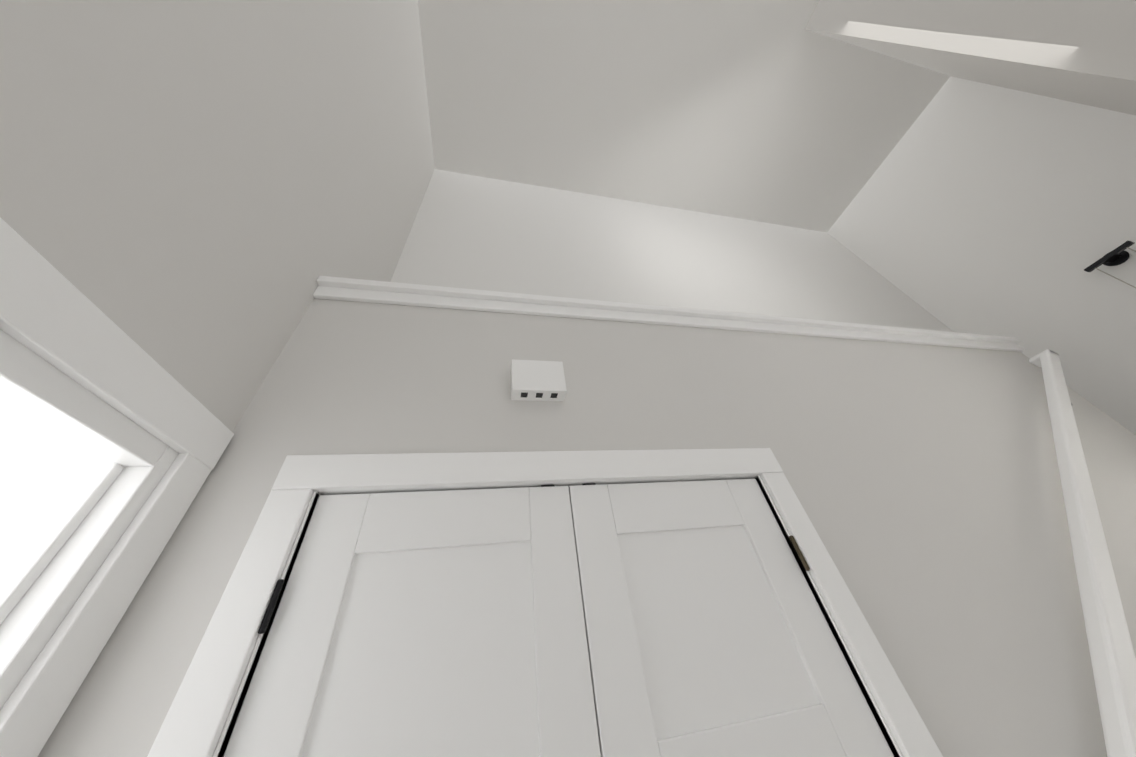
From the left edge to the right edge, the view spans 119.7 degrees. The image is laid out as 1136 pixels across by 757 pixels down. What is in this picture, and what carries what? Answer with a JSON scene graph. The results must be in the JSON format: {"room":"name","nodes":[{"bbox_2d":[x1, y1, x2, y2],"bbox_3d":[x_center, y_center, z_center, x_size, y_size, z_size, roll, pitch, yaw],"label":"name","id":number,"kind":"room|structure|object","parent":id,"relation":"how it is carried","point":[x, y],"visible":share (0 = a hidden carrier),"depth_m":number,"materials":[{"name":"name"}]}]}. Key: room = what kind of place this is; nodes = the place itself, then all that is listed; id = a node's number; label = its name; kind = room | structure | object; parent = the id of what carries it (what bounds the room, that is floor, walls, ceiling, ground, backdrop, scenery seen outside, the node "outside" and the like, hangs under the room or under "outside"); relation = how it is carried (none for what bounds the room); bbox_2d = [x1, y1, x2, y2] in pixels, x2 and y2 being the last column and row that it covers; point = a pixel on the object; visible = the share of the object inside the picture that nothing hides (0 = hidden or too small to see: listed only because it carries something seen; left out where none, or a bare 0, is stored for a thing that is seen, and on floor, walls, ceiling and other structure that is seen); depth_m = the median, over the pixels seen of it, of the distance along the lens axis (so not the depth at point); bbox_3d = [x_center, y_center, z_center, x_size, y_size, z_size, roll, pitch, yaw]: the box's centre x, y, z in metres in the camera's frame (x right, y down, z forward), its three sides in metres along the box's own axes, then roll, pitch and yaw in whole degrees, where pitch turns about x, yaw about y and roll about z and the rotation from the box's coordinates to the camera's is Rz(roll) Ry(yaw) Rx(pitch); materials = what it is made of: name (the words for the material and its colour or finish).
{"room":"bedroom","nodes":[
{"label":"bedroom","id":0,"kind":"room"},
{"bbox_2d":[0,0,434,431],"bbox_3d":[-0.839,-0.782,0.468,0.150,5.900,2.990,2,-41,-13],"label":"wall","id":1,"kind":"structure","parent":0,"point":[198,198],"depth_m":0.79,"materials":[{"name":"white paint"}]},
{"bbox_2d":[0,217,233,756],"bbox_3d":[-0.672,0.484,-0.428,0.170,2.190,1.525,2,-41,-13],"label":"window frame","id":2,"kind":"structure","parent":1,"relation":"attached to","point":[81,372],"depth_m":0.55,"materials":[{"name":"white wood"}]},
{"bbox_2d":[0,409,106,593],"bbox_3d":[-0.770,0.790,-0.067,0.007,1.885,0.330,2,-41,-13],"label":"window pane","id":3,"kind":"object","parent":2,"relation":"in","point":[46,480],"visible":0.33,"depth_m":0.54,"materials":[{"name":"glass"}]},
{"bbox_2d":[38,298,1135,756],"bbox_3d":[1.014,1.071,0.860,4.060,3.140,0.475,2,-41,-13],"label":"wall","id":4,"kind":"structure","parent":0,"point":[924,482],"depth_m":1.09,"materials":[{"name":"white paint"}]},
{"bbox_2d":[223,485,600,756],"bbox_3d":[-0.194,1.061,0.239,0.645,2.022,0.092,2,-41,-13],"label":"closet door","id":5,"kind":"structure","parent":4,"relation":"in","point":[448,623],"depth_m":0.69,"materials":[{"name":"white wood"}]},
{"bbox_2d":[511,359,566,400],"bbox_3d":[-0.105,0.007,1.143,0.180,0.136,0.058,2,-41,-13],"label":"door chime","id":6,"kind":"object","parent":4,"relation":"attached to","point":[533,380],"visible":1,"depth_m":1.11,"materials":[{"name":"white plastic"}]},
{"bbox_2d":[147,448,942,756],"bbox_3d":[0.108,1.075,0.373,1.460,2.126,0.140,2,-41,-13],"label":"trim","id":7,"kind":"structure","parent":4,"relation":"attached to","point":[195,719],"depth_m":0.82,"materials":[{"name":"white wood"}]},
{"bbox_2d":[313,276,1023,351],"bbox_3d":[0.956,-0.236,1.730,3.940,0.095,0.180,2,-41,-13],"label":"trim","id":8,"kind":"structure","parent":4,"relation":"on","point":[355,290],"depth_m":1.51,"materials":[{"name":"white wood"}]},
{"bbox_2d":[569,479,893,756],"bbox_3d":[0.438,1.083,0.381,0.645,2.022,0.092,2,-41,-13],"label":"closet door","id":9,"kind":"structure","parent":4,"relation":"in","point":[709,633],"depth_m":0.79,"materials":[{"name":"white wood"}]},
{"bbox_2d":[1029,349,1135,756],"bbox_3d":[1.870,0.451,1.229,2.261,1.660,0.098,2,-41,-13],"label":"trim","id":10,"kind":"structure","parent":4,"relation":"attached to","point":[1113,657],"depth_m":0.97,"materials":[{"name":"white wood"}]},
{"bbox_2d":[390,169,953,331],"bbox_3d":[1.295,-0.385,2.600,5.270,4.290,0.120,2,-41,-13],"label":"wall","id":11,"kind":"structure","parent":0,"point":[467,231],"depth_m":3.04,"materials":[{"name":"white paint"}]},
{"bbox_2d":[418,0,950,232],"bbox_3d":[1.308,-2.994,2.939,5.270,0.120,2.990,2,-41,-13],"label":"ceiling","id":12,"kind":"structure","parent":0,"point":[772,112],"depth_m":3.19,"materials":[{"name":"white paint"}]},
{"bbox_2d":[805,0,1135,114],"bbox_3d":[3.301,-1.761,1.290,1.780,4.320,1.150,2,-41,-13],"label":"wall","id":13,"kind":"structure","parent":0,"point":[1080,51],"depth_m":1.83,"materials":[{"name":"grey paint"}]},
{"bbox_2d":[828,76,1135,434],"bbox_3d":[4.007,-0.989,2.370,0.120,4.290,1.980,2,-41,-13],"label":"wall","id":14,"kind":"structure","parent":0,"point":[986,208],"depth_m":2.82,"materials":[{"name":"white paint"}]},
{"bbox_2d":[1084,241,1135,287],"bbox_3d":[3.907,-0.758,2.271,0.102,0.395,0.230,2,-41,-13],"label":"wall lamp","id":15,"kind":"object","parent":14,"relation":"attached to","point":[1119,255],"visible":1,"depth_m":2.35,"materials":[{"name":"black metal"}]}
]}

